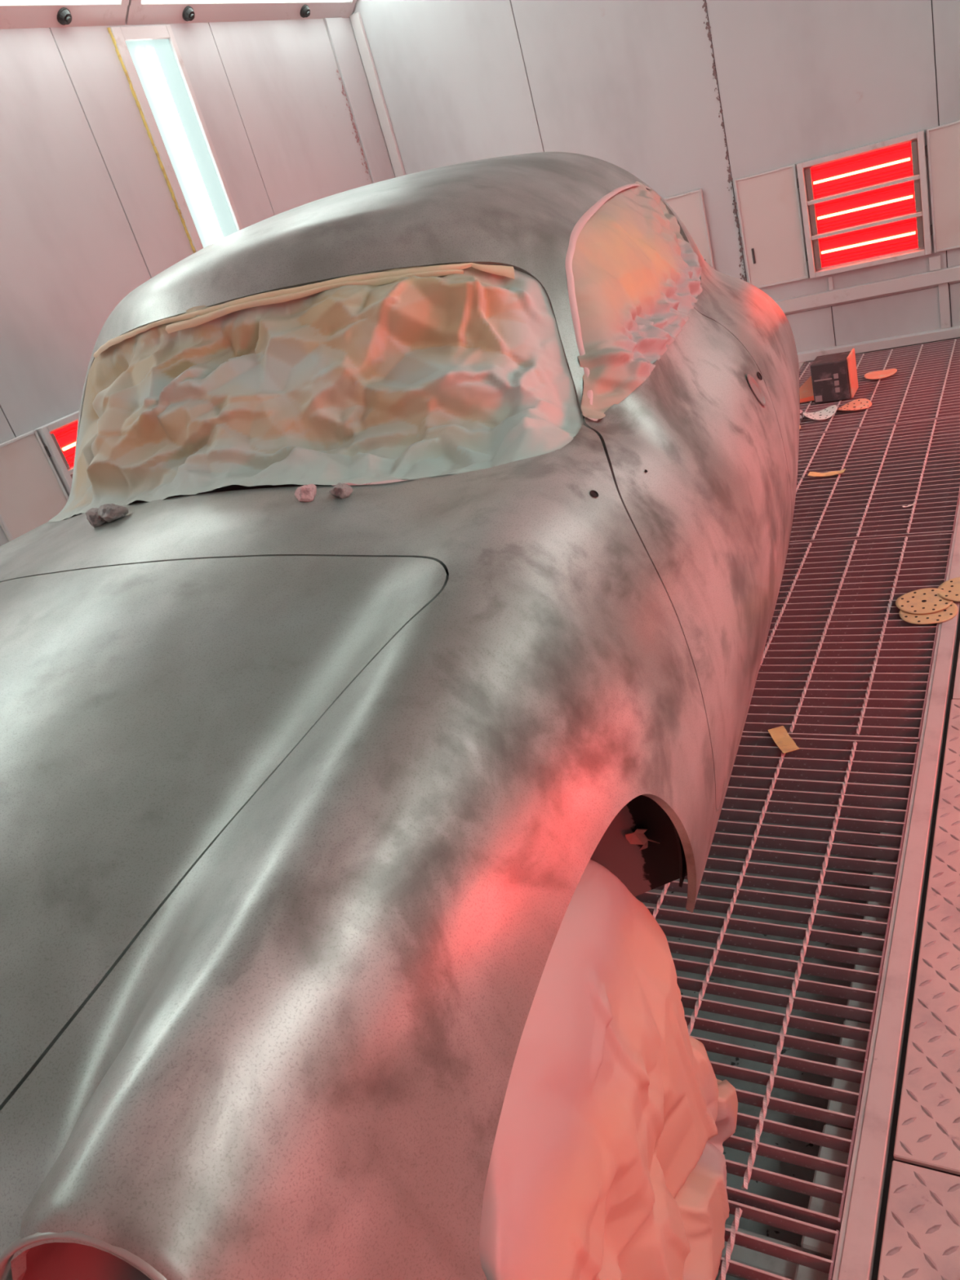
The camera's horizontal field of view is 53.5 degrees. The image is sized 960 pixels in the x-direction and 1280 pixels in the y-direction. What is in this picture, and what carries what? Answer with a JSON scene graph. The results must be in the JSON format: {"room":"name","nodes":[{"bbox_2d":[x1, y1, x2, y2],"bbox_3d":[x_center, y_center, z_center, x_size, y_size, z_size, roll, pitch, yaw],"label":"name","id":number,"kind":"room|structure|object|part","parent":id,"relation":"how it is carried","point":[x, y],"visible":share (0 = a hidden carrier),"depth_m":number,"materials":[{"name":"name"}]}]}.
{"room":"car paint booth","nodes":[
{"label":"car paint booth","id":0,"kind":"room"},
{"bbox_2d":[0,17,395,546],"bbox_3d":[-2.271,-0.941,3.873,0.125,3.750,8.120,-1,30,31],"label":"wall","id":1,"kind":"structure","parent":0,"point":[89,215],"depth_m":4.58,"materials":[{"name":"grey metal"}]},
{"bbox_3d":[-2.338,-0.806,3.655,0.009,2.740,1.105,-1,30,31],"label":"wall panel","id":2,"kind":"part","parent":1,"relation":"part of","materials":[{"name":"paint"}]},
{"bbox_2d":[0,410,79,542],"bbox_3d":[-1.730,-0.828,4.611,0.049,0.645,1.402,-1,30,31],"label":"heater","id":3,"kind":"object","parent":1,"relation":"attached to","point":[36,473],"visible":0.21,"depth_m":4.22,"materials":[{"name":"paint"}]},
{"bbox_3d":[-1.730,-0.828,4.611,0.049,0.645,0.668,-1,30,31],"label":"frame","id":4,"kind":"part","parent":3,"relation":"part of","materials":[{"name":"paint"}]},
{"bbox_3d":[-1.917,-0.854,4.324,0.022,0.169,0.032,-1,30,31],"label":"plate","id":5,"kind":"part","parent":3,"relation":"part of","materials":[{"name":"grey"}]},
{"bbox_2d":[0,0,128,29],"bbox_3d":[-2.075,-2.721,3.711,0.481,0.483,2.045,-1,30,31],"label":"ceiling light","id":6,"kind":"object","parent":1,"relation":"attached to","point":[14,14],"visible":1,"depth_m":4.33,"materials":[{"name":"paint"}]},
{"bbox_2d":[0,0,118,4],"bbox_3d":[-2.072,-2.734,3.714,0.340,0.340,1.925,-1,30,31],"label":"diffuser","id":7,"kind":"object","parent":6,"relation":"attached to","point":[2,2],"depth_m":4.30,"materials":[{"name":"white plastic"}]},
{"bbox_3d":[-1.899,-2.849,4.351,0.064,0.064,0.072,-1,30,31],"label":"knob","id":8,"kind":"part","parent":6,"relation":"part of","materials":[{"name":"black rubber"}]},
{"bbox_3d":[-1.850,-1.367,4.483,0.009,2.740,1.110,-1,30,31],"label":"wall panel","id":9,"kind":"part","parent":1,"relation":"part of","materials":[{"name":"paint"}]},
{"bbox_2d":[106,25,243,253],"bbox_3d":[-1.395,-2.101,5.225,0.027,2.230,0.431,-1,30,31],"label":"light fixture","id":10,"kind":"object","parent":1,"relation":"attached to","point":[150,66],"depth_m":4.95,"materials":[{"name":"paint"}]},
{"bbox_2d":[125,0,356,25],"bbox_3d":[-1.170,-3.761,5.245,0.481,0.483,2.050,-1,30,31],"label":"ceiling light","id":11,"kind":"object","parent":1,"relation":"attached to","point":[139,11],"visible":1,"depth_m":5.25,"materials":[{"name":"paint"}]},
{"bbox_3d":[-1.526,-3.277,4.983,0.064,0.064,0.072,-1,30,31],"label":"knob","id":12,"kind":"part","parent":11,"relation":"part of","materials":[{"name":"black rubber"}]},
{"bbox_2d":[141,0,350,2],"bbox_3d":[-1.167,-3.773,5.249,0.340,0.340,1.930,-1,30,31],"label":"diffuser","id":13,"kind":"object","parent":11,"relation":"attached to","point":[142,1],"depth_m":5.32,"materials":[{"name":"white plastic"}]},
{"bbox_3d":[-1.061,-3.812,5.772,0.064,0.064,0.072,-1,30,31],"label":"knob","id":14,"kind":"part","parent":11,"relation":"part of","materials":[{"name":"black rubber"}]},
{"bbox_3d":[-0.875,-2.486,6.136,0.009,2.740,1.105,-1,30,31],"label":"wall panel","id":15,"kind":"part","parent":1,"relation":"part of","materials":[{"name":"paint"}]},
{"bbox_2d":[324,17,389,183],"bbox_3d":[-0.570,-2.796,6.630,0.013,2.690,0.195,-1,30,31],"label":"trim","id":16,"kind":"structure","parent":1,"relation":"attached to","point":[335,27],"depth_m":6.25,"materials":[{"name":"paint"}]},
{"bbox_3d":[-0.559,-2.849,6.672,0.009,2.740,0.325,-1,30,31],"label":"wall panel","id":17,"kind":"part","parent":1,"relation":"part of","materials":[{"name":"paint"}]},
{"bbox_2d":[351,0,959,362],"bbox_3d":[1.821,-3.003,5.464,5.520,3.750,0.125,-1,30,31],"label":"wall","id":18,"kind":"structure","parent":0,"point":[681,96],"depth_m":5.68,"materials":[{"name":"grey metal"}]},
{"bbox_2d":[349,12,405,177],"bbox_3d":[-0.452,-2.906,6.766,0.070,2.700,0.032,-1,30,31],"label":"trim","id":19,"kind":"structure","parent":18,"relation":"attached to","point":[356,20],"depth_m":6.38,"materials":[{"name":"paint"}]},
{"bbox_3d":[-0.100,-3.249,6.358,1.109,2.850,0.009,-1,30,31],"label":"wall panel","id":20,"kind":"part","parent":18,"relation":"part of","materials":[{"name":"paint"}]},
{"bbox_3d":[0.869,-3.265,5.777,1.140,2.850,0.009,-1,30,31],"label":"wall panel","id":21,"kind":"part","parent":18,"relation":"part of","materials":[{"name":"paint"}]},
{"bbox_2d":[662,188,714,268],"bbox_3d":[0.832,-2.462,6.302,1.402,0.645,0.049,-1,30,31],"label":"heater","id":22,"kind":"object","parent":18,"relation":"attached to","point":[689,206],"visible":0.06,"depth_m":5.92,"materials":[{"name":"paint"}]},
{"bbox_3d":[1.653,-1.909,6.232,1.265,0.298,0.009,-1,30,31],"label":"wall panel","id":23,"kind":"part","parent":18,"relation":"part of","materials":[{"name":"paint"}]},
{"bbox_3d":[1.843,-3.280,5.192,1.122,2.850,0.009,-1,30,31],"label":"wall panel","id":24,"kind":"part","parent":18,"relation":"part of","materials":[{"name":"paint"}]},
{"bbox_2d":[827,276,833,290],"bbox_3d":[2.125,-2.161,5.769,0.025,0.078,0.011,-1,30,31],"label":"trim","id":25,"kind":"structure","parent":18,"relation":"attached to","point":[829,278],"depth_m":5.76,"materials":[{"name":"paint"}]},
{"bbox_2d":[733,120,959,288],"bbox_3d":[2.208,-2.484,5.476,1.402,0.645,0.049,-1,30,31],"label":"heater","id":26,"kind":"object","parent":18,"relation":"attached to","point":[768,202],"visible":0.96,"depth_m":5.51,"materials":[{"name":"paint"}]},
{"bbox_3d":[1.765,-2.483,5.755,0.355,0.645,0.016,-1,30,31],"label":"door","id":27,"kind":"part","parent":26,"relation":"part of","materials":[{"name":"paint"}]},
{"bbox_3d":[1.919,-2.655,5.547,0.032,0.169,0.022,-1,30,31],"label":"plate","id":28,"kind":"part","parent":26,"relation":"part of","materials":[{"name":"grey metal"}]},
{"bbox_3d":[1.972,-2.486,5.630,0.032,0.169,0.022,-1,30,31],"label":"plate","id":29,"kind":"part","parent":26,"relation":"part of","materials":[{"name":"grey metal"}]},
{"bbox_3d":[2.025,-2.318,5.713,0.032,0.169,0.022,-1,30,31],"label":"plate","id":30,"kind":"part","parent":26,"relation":"part of","materials":[{"name":"grey metal"}]},
{"bbox_3d":[2.208,-2.484,5.476,0.668,0.645,0.049,-1,30,31],"label":"frame","id":31,"kind":"part","parent":26,"relation":"part of","materials":[{"name":"paint"}]},
{"bbox_3d":[2.403,-2.662,5.257,0.032,0.169,0.022,-1,30,31],"label":"plate","id":32,"kind":"part","parent":26,"relation":"part of","materials":[{"name":"grey metal"}]},
{"bbox_3d":[2.455,-2.494,5.340,0.032,0.169,0.022,-1,30,31],"label":"plate","id":33,"kind":"part","parent":26,"relation":"part of","materials":[{"name":"grey metal"}]},
{"bbox_3d":[2.508,-2.326,5.423,0.032,0.169,0.022,-1,30,31],"label":"plate","id":34,"kind":"part","parent":26,"relation":"part of","materials":[{"name":"grey metal"}]},
{"bbox_3d":[2.663,-2.498,5.216,0.355,0.645,0.016,-1,30,31],"label":"door","id":35,"kind":"part","parent":26,"relation":"part of","materials":[{"name":"paint"}]},
{"bbox_2d":[774,265,959,313],"bbox_3d":[2.067,-2.085,5.839,5.310,0.077,0.034,-1,30,31],"label":"trim","id":36,"kind":"structure","parent":18,"relation":"attached to","point":[949,274],"depth_m":5.66,"materials":[{"name":"paint"}]},
{"bbox_2d":[797,325,959,363],"bbox_3d":[2.151,-1.796,5.972,5.310,0.055,0.054,-1,30,31],"label":"baseboard","id":37,"kind":"structure","parent":18,"relation":"attached to","point":[953,332],"depth_m":5.76,"materials":[{"name":"paint"}]},
{"bbox_3d":[2.475,-1.923,5.738,0.645,0.298,0.009,-1,30,31],"label":"wall panel","id":38,"kind":"part","parent":18,"relation":"part of","materials":[{"name":"paint"}]},
{"bbox_2d":[928,254,941,271],"bbox_3d":[2.614,-2.167,5.471,0.060,0.078,0.019,-1,30,31],"label":"trim","id":39,"kind":"structure","parent":18,"relation":"attached to","point":[935,264],"depth_m":5.46,"materials":[{"name":"paint"}]},
{"bbox_2d":[937,282,950,328],"bbox_3d":[2.713,-1.953,5.562,0.050,0.258,0.013,-1,30,31],"label":"trim","id":40,"kind":"structure","parent":18,"relation":"attached to","point":[943,288],"depth_m":5.56,"materials":[{"name":"paint"}]},
{"bbox_3d":[2.812,-3.296,4.610,1.129,2.850,0.009,-1,30,31],"label":"wall panel","id":41,"kind":"part","parent":18,"relation":"part of","materials":[{"name":"paint"}]},
{"bbox_3d":[3.243,-1.935,5.278,1.135,0.298,0.009,-1,30,31],"label":"wall panel","id":42,"kind":"part","parent":18,"relation":"part of","materials":[{"name":"paint"}]},
{"bbox_2d":[368,361,959,1279],"bbox_3d":[0.528,0.371,3.220,5.320,0.471,8.080,-1,30,31],"label":"floor","id":43,"kind":"structure","parent":0,"point":[858,1255],"depth_m":2.04,"materials":[{"name":"metal"}]},
{"bbox_2d":[634,735,919,1231],"bbox_3d":[0.433,0.617,2.269,1.009,0.036,1.310,-1,30,31],"label":"floor grating","id":44,"kind":"structure","parent":43,"relation":"on","point":[851,756],"depth_m":2.11,"materials":[{"name":"metal"}]},
{"bbox_3d":[0.434,0.606,2.260,0.011,0.011,1.288,-1,30,31],"label":"twisted rod","id":45,"kind":"part","parent":44,"relation":"part of","materials":[{"name":"metal"}]},
{"bbox_3d":[0.576,0.603,2.175,0.011,0.011,1.288,-1,30,31],"label":"twisted rod","id":46,"kind":"part","parent":44,"relation":"part of","materials":[{"name":"metal"}]},
{"bbox_2d":[767,725,799,753],"bbox_3d":[0.842,0.278,2.642,0.046,0.009,0.125,-16,25,3],"label":"tape piece","id":47,"kind":"object","parent":44,"relation":"on","point":[780,735],"visible":1,"depth_m":2.65,"materials":[{"name":"beige paper"}]},
{"bbox_3d":[0.728,0.601,2.084,0.011,0.011,1.288,-1,30,31],"label":"twisted rod","id":48,"kind":"part","parent":44,"relation":"part of","materials":[{"name":"metal"}]},
{"bbox_3d":[0.271,0.186,2.600,0.240,0.516,0.240,-1,30,31],"label":"support stand","id":49,"kind":"object","parent":44,"relation":"on","visible":0},
{"bbox_2d":[0,151,799,1279],"bbox_3d":[-0.185,-0.436,2.343,1.732,1.226,4.053,-5,28,25],"label":"car","id":50,"kind":"object","parent":49,"relation":"on","point":[304,807],"visible":0.8,"depth_m":1.05,"materials":[{"name":"grey metal"}]},
{"bbox_2d":[85,507,106,527],"bbox_3d":[-0.676,-0.218,1.682,0.035,0.032,0.035,-32,29,-28],"label":"paper wad","id":51,"kind":"object","parent":50,"relation":"in","point":[92,517],"visible":0.7,"depth_m":1.67,"materials":[{"name":"grey paper"}]},
{"bbox_2d":[97,503,128,522],"bbox_3d":[-0.645,-0.225,1.670,0.046,0.035,0.049,-31,28,-26],"label":"paper wad","id":52,"kind":"object","parent":50,"relation":"in","point":[109,513],"visible":1,"depth_m":1.66,"materials":[{"name":"grey paper"}]},
{"bbox_2d":[0,555,448,1111],"bbox_3d":[-0.654,0.262,1.210,1.203,0.384,0.968,-5,28,25],"label":"hood","id":53,"kind":"object","parent":50,"relation":"attached to","point":[180,736],"depth_m":1.06,"materials":[{"name":"grey metal"}]},
{"bbox_2d":[294,484,316,502],"bbox_3d":[-0.272,-0.229,1.481,0.035,0.028,0.032,-1,30,31],"label":"paper wad","id":54,"kind":"object","parent":50,"relation":"in","point":[305,493],"visible":1,"depth_m":1.47,"materials":[{"name":"grey paper"}]},
{"bbox_2d":[48,262,583,522],"bbox_3d":[-0.448,-0.436,1.763,1.253,0.355,0.453,-5,28,25],"label":"paper","id":55,"kind":"object","parent":50,"relation":"attached to","point":[420,371],"visible":0.98,"depth_m":1.66,"materials":[{"name":"beige paper"}]},
{"bbox_2d":[328,483,352,498],"bbox_3d":[-0.215,-0.230,1.469,0.035,0.025,0.025,-27,27,-20],"label":"paper wad","id":56,"kind":"object","parent":50,"relation":"in","point":[342,491],"visible":1,"depth_m":1.46,"materials":[{"name":"grey paper"}]},
{"bbox_2d":[478,859,737,1279],"bbox_3d":[0.056,0.720,1.206,0.320,0.889,1.061,-5,28,25],"label":"paper","id":57,"kind":"object","parent":50,"relation":"hanging from","point":[607,1162],"visible":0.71,"depth_m":1.16,"materials":[{"name":"beige paper"}]},
{"bbox_2d":[564,181,702,419],"bbox_3d":[0.353,-0.809,2.057,0.165,0.302,1.243,-6,28,23],"label":"paper","id":58,"kind":"object","parent":50,"relation":"attached to","point":[633,281],"visible":0.97,"depth_m":1.88,"materials":[{"name":"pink paper"}]},
{"bbox_3d":[0.117,0.221,1.535,0.447,0.617,0.004,-5,28,25],"label":"splash panel","id":59,"kind":"part","parent":50,"relation":"part of","materials":[{"name":"metal"}]},
{"bbox_2d":[625,828,660,850],"bbox_3d":[0.260,0.318,1.522,0.056,0.043,0.007,-4,28,26],"label":"scrap","id":60,"kind":"object","parent":50,"relation":"hanging from","point":[638,837],"visible":1,"depth_m":1.52,"materials":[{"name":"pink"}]},
{"bbox_3d":[0.430,-0.238,1.873,0.223,0.617,1.146,-3,29,27],"label":"door","id":61,"kind":"part","parent":50,"relation":"part of","materials":[{"name":"grey metal"}]},
{"bbox_2d":[717,1200,839,1279],"bbox_3d":[-0.148,1.284,1.284,1.009,0.036,1.309,-1,30,31],"label":"floor grating","id":62,"kind":"structure","parent":43,"relation":"in","point":[731,1236],"depth_m":1.52,"materials":[{"name":"metal"}]},
{"bbox_3d":[0.147,1.268,1.099,0.011,0.011,1.287,-1,30,31],"label":"twisted rod","id":63,"kind":"part","parent":62,"relation":"part of","materials":[{"name":"metal"}]},
{"bbox_2d":[742,533,953,742],"bbox_3d":[1.008,-0.045,3.246,1.009,0.036,1.288,-1,30,31],"label":"floor grating","id":64,"kind":"structure","parent":43,"relation":"in","point":[840,660],"depth_m":3.01,"materials":[{"name":"metal"}]},
{"bbox_3d":[1.010,-0.056,3.237,0.011,0.011,1.266,-1,30,31],"label":"twisted rod","id":65,"kind":"part","parent":64,"relation":"part of","materials":[{"name":"metal"}]},
{"bbox_3d":[1.152,-0.058,3.152,0.011,0.011,1.266,-1,30,31],"label":"twisted rod","id":66,"kind":"part","parent":64,"relation":"part of","materials":[{"name":"metal"}]},
{"bbox_3d":[1.304,-0.061,3.061,0.011,0.011,1.266,-1,30,31],"label":"twisted rod","id":67,"kind":"part","parent":64,"relation":"part of","materials":[{"name":"metal"}]},
{"bbox_2d":[789,416,959,543],"bbox_3d":[1.581,-0.703,4.217,1.009,0.036,1.296,-1,30,31],"label":"floor grating","id":68,"kind":"structure","parent":43,"relation":"on","point":[889,468],"depth_m":4.06,"materials":[{"name":"metal"}]},
{"bbox_3d":[1.444,-0.712,4.293,0.011,0.011,1.274,-1,30,31],"label":"twisted rod","id":69,"kind":"part","parent":68,"relation":"part of","materials":[{"name":"metal"}]},
{"bbox_2d":[807,468,845,476],"bbox_3d":[1.554,-0.747,4.269,0.155,0.014,0.045,1,31,33],"label":"tape piece","id":70,"kind":"object","parent":68,"relation":"on","point":[833,473],"visible":1,"depth_m":4.27,"materials":[{"name":"beige paper"}]},
{"bbox_3d":[1.583,-0.714,4.209,0.011,0.011,1.274,-1,30,31],"label":"twisted rod","id":71,"kind":"part","parent":68,"relation":"part of","materials":[{"name":"metal"}]},
{"bbox_3d":[1.725,-0.716,4.124,0.011,0.011,1.274,-1,30,31],"label":"twisted rod","id":72,"kind":"part","parent":68,"relation":"part of","materials":[{"name":"metal"}]},
{"bbox_3d":[1.877,-0.719,4.033,0.011,0.011,1.274,-1,30,31],"label":"twisted rod","id":73,"kind":"part","parent":68,"relation":"part of","materials":[{"name":"metal"}]},
{"bbox_2d":[799,337,959,435],"bbox_3d":[2.179,-1.390,5.232,1.009,0.036,1.403,-1,30,31],"label":"floor grating","id":74,"kind":"structure","parent":43,"relation":"on","point":[925,385],"depth_m":5.06,"materials":[{"name":"metal"}]},
{"bbox_3d":[1.769,-1.395,5.471,0.011,0.011,1.381,-1,30,31],"label":"twisted rod","id":75,"kind":"part","parent":74,"relation":"part of","materials":[{"name":"metal"}]},
{"bbox_3d":[1.902,-1.397,5.391,0.011,0.011,1.381,-1,30,31],"label":"twisted rod","id":76,"kind":"part","parent":74,"relation":"part of","materials":[{"name":"metal"}]},
{"bbox_2d":[802,404,836,419],"bbox_3d":[1.784,-1.192,4.995,0.170,0.033,0.170,-12,26,11],"label":"disc","id":77,"kind":"object","parent":74,"relation":"on","point":[828,412],"visible":1,"depth_m":4.99,"materials":[{"name":"beige paper"}]},
{"bbox_2d":[809,348,858,403],"bbox_3d":[1.928,-1.435,5.179,0.199,0.223,0.194,0,30,32],"label":"open box","id":78,"kind":"object","parent":74,"relation":"on","point":[834,375],"visible":1,"depth_m":5.12,"materials":[{"name":"grey cardboard"}]},
{"bbox_2d":[799,375,813,403],"bbox_3d":[1.770,-1.394,5.285,0.217,0.148,0.071,-9,26,16],"label":"flap","id":79,"kind":"object","parent":78,"relation":"attached to","point":[806,390],"visible":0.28,"depth_m":5.28,"materials":[{"name":"brown cardboard"}]},
{"bbox_2d":[814,395,822,402],"bbox_3d":[1.845,-1.314,5.186,0.036,0.033,0.004,0,30,32],"label":"print","id":80,"kind":"object","parent":78,"relation":"attached to","point":[818,398],"depth_m":5.18,"materials":[{"name":"grey"}]},
{"bbox_2d":[813,377,831,382],"bbox_3d":[1.847,-1.401,5.125,0.092,0.007,0.004,0,30,32],"label":"print","id":81,"kind":"object","parent":78,"relation":"attached to","point":[815,380],"depth_m":5.13,"materials":[{"name":"grey"}]},
{"bbox_2d":[833,373,838,378],"bbox_3d":[1.901,-1.409,5.085,0.023,0.026,0.004,0,30,32],"label":"print","id":82,"kind":"object","parent":78,"relation":"on","point":[835,375],"depth_m":5.08,"materials":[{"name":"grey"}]},
{"bbox_2d":[834,380,839,386],"bbox_3d":[1.911,-1.377,5.101,0.023,0.026,0.004,0,30,32],"label":"print","id":83,"kind":"object","parent":78,"relation":"on","point":[836,382],"depth_m":5.10,"materials":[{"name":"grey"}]},
{"bbox_2d":[835,387,839,392],"bbox_3d":[1.921,-1.344,5.117,0.023,0.026,0.004,0,30,32],"label":"print","id":84,"kind":"object","parent":78,"relation":"attached to","point":[837,389],"depth_m":5.12,"materials":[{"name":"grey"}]},
{"bbox_3d":[2.042,-1.399,5.307,0.011,0.011,1.381,-1,30,31],"label":"twisted rod","id":85,"kind":"part","parent":74,"relation":"part of","materials":[{"name":"metal"}]},
{"bbox_2d":[836,398,871,410],"bbox_3d":[1.952,-1.221,4.964,0.170,0.019,0.170,-33,30,-30],"label":"disc","id":86,"kind":"object","parent":74,"relation":"on","point":[860,403],"visible":1,"depth_m":4.97,"materials":[{"name":"orange paper"}]},
{"bbox_3d":[2.181,-1.401,5.224,0.011,0.011,1.381,-1,30,31],"label":"twisted rod","id":87,"kind":"part","parent":74,"relation":"part of","materials":[{"name":"metal"}]},
{"bbox_2d":[864,368,897,379],"bbox_3d":[2.243,-1.490,5.329,0.170,0.012,0.170,-1,30,31],"label":"disc","id":88,"kind":"object","parent":74,"relation":"on","point":[885,373],"visible":1,"depth_m":5.33,"materials":[{"name":"orange paper"}]},
{"bbox_3d":[2.323,-1.403,5.138,0.011,0.011,1.381,-1,30,31],"label":"twisted rod","id":89,"kind":"part","parent":74,"relation":"part of","materials":[{"name":"metal"}]},
{"bbox_3d":[2.475,-1.406,5.047,0.011,0.011,1.381,-1,30,31],"label":"twisted rod","id":90,"kind":"part","parent":74,"relation":"part of","materials":[{"name":"metal"}]},
{"bbox_2d":[877,1160,959,1279],"bbox_3d":[0.828,1.196,0.819,1.018,0.014,1.340,-1,30,31],"label":"plate","id":91,"kind":"object","parent":43,"relation":"on","point":[921,1238],"visible":1,"depth_m":1.48,"materials":[{"name":"metal"}]},
{"bbox_2d":[893,699,959,1175],"bbox_3d":[1.427,0.507,1.837,1.018,0.014,1.380,-1,30,31],"label":"plate","id":92,"kind":"object","parent":43,"relation":"on","point":[927,1135],"visible":1,"depth_m":1.79,"materials":[{"name":"metal"}]},
{"bbox_2d":[899,602,958,624],"bbox_3d":[1.426,-0.091,3.028,0.170,0.005,0.170,-10,26,16],"label":"disc","id":93,"kind":"object","parent":43,"relation":"on","point":[946,614],"visible":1,"depth_m":3.00,"materials":[{"name":"beige paper"}]},
{"bbox_2d":[895,587,953,613],"bbox_3d":[1.436,-0.126,3.079,0.170,0.007,0.170,-30,28,-25],"label":"disc","id":94,"kind":"object","parent":93,"relation":"on","point":[922,601],"visible":1,"depth_m":3.08,"materials":[{"name":"beige paper"}]},
{"bbox_2d":[937,577,959,601],"bbox_3d":[1.567,-0.165,3.071,0.170,0.006,0.170,-15,25,4],"label":"disc","id":95,"kind":"object","parent":94,"relation":"on","point":[952,586],"visible":1,"depth_m":3.09,"materials":[{"name":"beige paper"}]},
{"bbox_3d":[2.863,-0.804,3.609,1.685,0.030,3.828,-1,30,31],"label":"plate","id":96,"kind":"part","parent":43,"relation":"part of","materials":[{"name":"metal"}]}
]}

